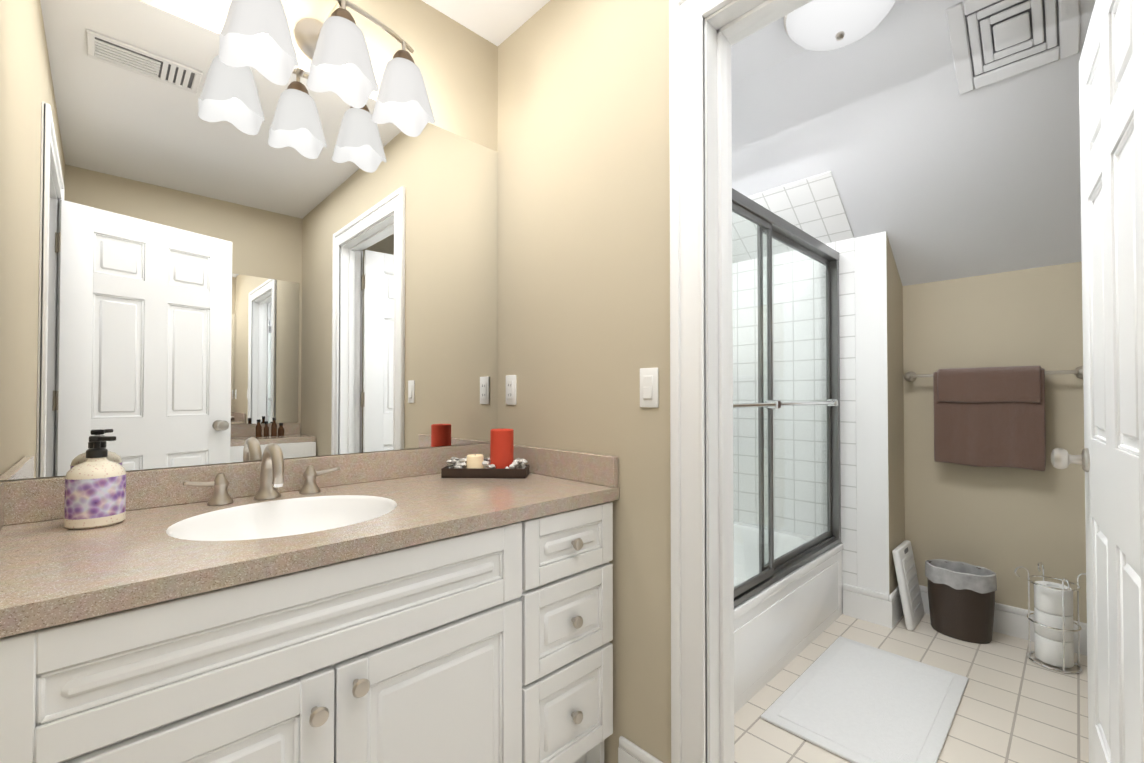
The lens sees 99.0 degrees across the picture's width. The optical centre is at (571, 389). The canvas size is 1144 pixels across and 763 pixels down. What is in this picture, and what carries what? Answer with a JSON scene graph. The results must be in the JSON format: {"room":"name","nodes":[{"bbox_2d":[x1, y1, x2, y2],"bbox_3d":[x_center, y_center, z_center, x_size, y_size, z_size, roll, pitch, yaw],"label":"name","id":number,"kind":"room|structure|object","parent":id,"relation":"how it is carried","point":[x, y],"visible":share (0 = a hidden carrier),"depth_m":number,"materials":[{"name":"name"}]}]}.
{"room":"bathroom","nodes":[
{"label":"bathroom","id":0,"kind":"room"},
{"bbox_2d":[0,0,497,481],"bbox_3d":[-0.843,-0.100,1.451,1.360,2.440,0.200,1,-1,-44],"label":"wall","id":1,"kind":"structure","parent":0,"point":[455,62],"depth_m":1.67,"materials":[{"name":"beige paint"}]},
{"bbox_2d":[0,0,497,480],"bbox_3d":[-0.727,-0.360,1.422,1.234,1.100,0.006,1,-1,-44],"label":"vanity mirror","id":2,"kind":"object","parent":1,"relation":"attached to","point":[207,256],"visible":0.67,"depth_m":1.24,"materials":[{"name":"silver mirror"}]},
{"bbox_2d":[219,0,434,136],"bbox_3d":[-0.641,-0.930,1.318,0.516,0.288,0.286,1,-1,-44],"label":"sconce","id":3,"kind":"object","parent":1,"relation":"attached to","point":[256,35],"visible":1,"depth_m":1.25,"materials":[{"name":"white glass"}]},
{"bbox_2d":[498,0,670,762],"bbox_3d":[0.037,-0.098,1.604,0.118,2.440,0.949,1,-1,-44],"label":"wall","id":4,"kind":"structure","parent":0,"point":[583,221],"depth_m":1.46,"materials":[{"name":"beige paint"}]},
{"bbox_2d":[506,375,516,404],"bbox_3d":[-0.224,0.000,1.780,0.009,0.108,0.062,1,-1,-44],"label":"outlet","id":5,"kind":"object","parent":4,"relation":"attached to","point":[511,385],"visible":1,"depth_m":1.77,"materials":[{"name":"white plastic"}]},
{"bbox_2d":[618,736,662,762],"bbox_3d":[0.201,1.051,1.323,0.014,0.135,0.188,1,-1,-44],"label":"baseboard","id":6,"kind":"structure","parent":4,"relation":"attached to","point":[629,751],"depth_m":1.35,"materials":[{"name":"white wood"}]},
{"bbox_2d":[640,368,658,407],"bbox_3d":[0.208,-0.006,1.332,0.011,0.108,0.062,1,-1,-44],"label":"light switch","id":7,"kind":"object","parent":4,"relation":"attached to","point":[649,395],"visible":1,"depth_m":1.33,"materials":[{"name":"white plastic"}]},
{"bbox_2d":[669,0,812,762],"bbox_3d":[0.656,0.043,0.961,0.162,2.141,0.997,1,-1,-44],"label":"door frame","id":8,"kind":"structure","parent":4,"relation":"attached to","point":[704,35],"depth_m":1.23,"materials":[{"name":"white wood"}]},
{"bbox_2d":[1051,0,1143,762],"bbox_3d":[1.178,0.093,1.045,0.177,2.020,0.765,-1,-1,40],"label":"door","id":9,"kind":"structure","parent":4,"relation":"in","point":[1110,459],"depth_m":1.03,"materials":[{"name":"white wood"}]},
{"bbox_2d":[422,0,906,85],"bbox_3d":[-0.011,-1.385,0.325,3.487,0.100,3.200,1,-1,-44],"label":"ceiling","id":10,"kind":"structure","parent":0,"point":[497,22],"depth_m":1.78,"materials":[{"name":"white paint"}]},
{"bbox_2d":[784,0,895,50],"bbox_3d":[0.893,-1.241,1.627,0.344,0.150,0.344,1,-1,-44],"label":"ceiling light","id":11,"kind":"object","parent":10,"relation":"attached to","point":[820,25],"visible":0.96,"depth_m":1.60,"materials":[{"name":"white glass"}]},
{"bbox_2d":[855,231,888,594],"bbox_3d":[1.473,0.171,2.398,0.004,1.925,0.137,1,-1,-44],"label":"wall","id":12,"kind":"structure","parent":0,"point":[871,414],"depth_m":2.40,"materials":[{"name":"paint"}]},
{"bbox_2d":[732,238,856,585],"bbox_3d":[1.137,0.175,2.743,0.008,1.925,0.826,1,-1,-44],"label":"wall tile","id":13,"kind":"structure","parent":12,"relation":"attached to","point":[845,249],"depth_m":2.65,"materials":[{"name":"white tile"}]},
{"bbox_2d":[843,583,888,627],"bbox_3d":[1.444,1.056,2.402,0.014,0.155,0.199,1,-1,-44],"label":"baseboard","id":14,"kind":"structure","parent":12,"relation":"attached to","point":[868,605],"depth_m":2.39,"materials":[{"name":"white wood"}]},
{"bbox_2d":[886,233,904,594],"bbox_3d":[1.296,0.174,2.805,0.308,1.930,0.967,1,-1,-44],"label":"wall","id":15,"kind":"structure","parent":0,"point":[895,410],"depth_m":2.44,"materials":[{"name":"beige paint"}]},
{"bbox_2d":[889,586,903,628],"bbox_3d":[1.631,1.056,2.434,0.326,0.155,0.014,1,-1,-44],"label":"baseboard return","id":16,"kind":"object","parent":15,"relation":"attached to","point":[896,613],"visible":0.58,"depth_m":2.36,"materials":[{"name":"white wood"}]},
{"bbox_2d":[734,613,1088,762],"bbox_3d":[0.475,1.161,0.760,5.000,0.100,3.200,1,-1,-44],"label":"floor","id":17,"kind":"structure","parent":0,"point":[1017,705],"depth_m":1.76,"materials":[{"name":"tile"}]},
{"bbox_2d":[0,443,618,762],"bbox_3d":[-0.509,0.653,1.181,1.234,0.928,0.629,1,-1,-44],"label":"bathroom vanity","id":18,"kind":"object","parent":17,"relation":"on","point":[405,606],"visible":1,"depth_m":0.94,"materials":[{"name":"white wood"}]},
{"bbox_2d":[64,435,125,528],"bbox_3d":[-0.971,0.183,0.996,0.090,0.180,0.090,1,-1,-44],"label":"soap dispenser","id":19,"kind":"object","parent":18,"relation":"on","point":[95,489],"visible":1,"depth_m":0.97,"materials":[{"name":"multicoloured plastic"}]},
{"bbox_2d":[183,443,339,505],"bbox_3d":[-0.754,0.204,1.229,0.348,0.144,0.146,1,-1,-44],"label":"faucet","id":20,"kind":"object","parent":18,"relation":"on","point":[271,478],"visible":1,"depth_m":1.22,"materials":[{"name":"silver metal"}]},
{"bbox_2d":[441,429,528,477],"bbox_3d":[-0.281,0.205,1.607,0.270,0.152,0.100,0,-1,2],"label":"tray","id":21,"kind":"object","parent":18,"relation":"on","point":[500,462],"visible":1,"depth_m":1.57,"materials":[{"name":"brown wood"}]},
{"bbox_2d":[733,521,842,713],"bbox_3d":[0.568,0.951,2.223,1.514,0.360,0.766,1,-1,-44],"label":"bathtub","id":22,"kind":"object","parent":17,"relation":"on","point":[782,623],"visible":0.29,"depth_m":2.04,"materials":[{"name":"ceramic"}]},
{"bbox_2d":[732,188,840,606],"bbox_3d":[0.821,0.027,1.974,1.510,1.479,0.092,1,-1,-44],"label":"shower door","id":23,"kind":"structure","parent":22,"relation":"on","point":[769,224],"depth_m":2.10,"materials":[{"name":"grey glass"}]},
{"bbox_2d":[761,636,968,762],"bbox_3d":[1.091,1.117,1.779,0.800,0.014,0.460,1,-1,-44],"label":"bath mat","id":24,"kind":"object","parent":17,"relation":"on","point":[852,701],"visible":1,"depth_m":1.72,"materials":[{"name":"white fabric"}]},
{"bbox_2d":[892,540,924,630],"bbox_3d":[1.657,0.951,2.400,0.250,0.370,0.039,1,-10,-44],"label":"bathroom scale","id":25,"kind":"object","parent":17,"relation":"on","point":[908,584],"visible":0.98,"depth_m":2.34,"materials":[{"name":"white plastic"}]},
{"bbox_2d":[925,559,996,643],"bbox_3d":[1.802,0.976,2.268,0.190,0.310,0.263,1,-1,-44],"label":"trash can","id":26,"kind":"object","parent":17,"relation":"on","point":[961,597],"visible":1,"depth_m":2.20,"materials":[{"name":"brown"}]},
{"bbox_2d":[1014,562,1085,672],"bbox_3d":[1.989,0.934,2.017,0.178,0.382,0.178,0,-1,-22],"label":"toilet paper stand","id":27,"kind":"object","parent":17,"relation":"on","point":[1054,623],"visible":0.96,"depth_m":1.98,"materials":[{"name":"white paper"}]},
{"bbox_2d":[731,0,1095,285],"bbox_3d":[1.602,-0.923,2.086,1.289,1.016,2.900,1,-1,-44],"label":"ceiling","id":28,"kind":"structure","parent":0,"point":[936,176],"depth_m":2.01,"materials":[{"name":"white paint"}]},
{"bbox_2d":[732,171,853,262],"bbox_3d":[1.016,-0.878,2.642,0.334,0.235,0.826,1,-1,-44],"label":"wall tile","id":29,"kind":"object","parent":28,"relation":"attached to","point":[813,206],"visible":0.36,"depth_m":2.46,"materials":[{"name":"white tile"}]},
{"bbox_2d":[946,0,1079,94],"bbox_3d":[1.439,-1.173,1.598,0.310,0.022,0.310,-1,-36,46],"label":"ceiling vent","id":30,"kind":"object","parent":28,"relation":"in","point":[996,35],"visible":1,"depth_m":1.61,"materials":[{"name":"paint"}]},
{"bbox_2d":[903,262,1086,622],"bbox_3d":[1.972,0.234,2.413,0.120,1.800,2.720,1,-1,-44],"label":"wall","id":31,"kind":"structure","parent":0,"point":[1002,523],"depth_m":2.28,"materials":[{"name":"beige paint"}]},
{"bbox_2d":[904,366,1082,470],"bbox_3d":[1.943,0.126,2.283,0.103,0.465,0.674,1,-1,-44],"label":"towel rail","id":32,"kind":"object","parent":31,"relation":"attached to","point":[989,416],"visible":1,"depth_m":2.24,"materials":[{"name":"brown fabric"}]},
{"bbox_2d":[919,585,1086,655],"bbox_3d":[2.267,1.060,2.001,0.014,0.135,1.493,1,-1,-44],"label":"baseboard","id":33,"kind":"structure","parent":31,"relation":"attached to","point":[1010,620],"depth_m":2.23,"materials":[{"name":"white wood"}]}
]}

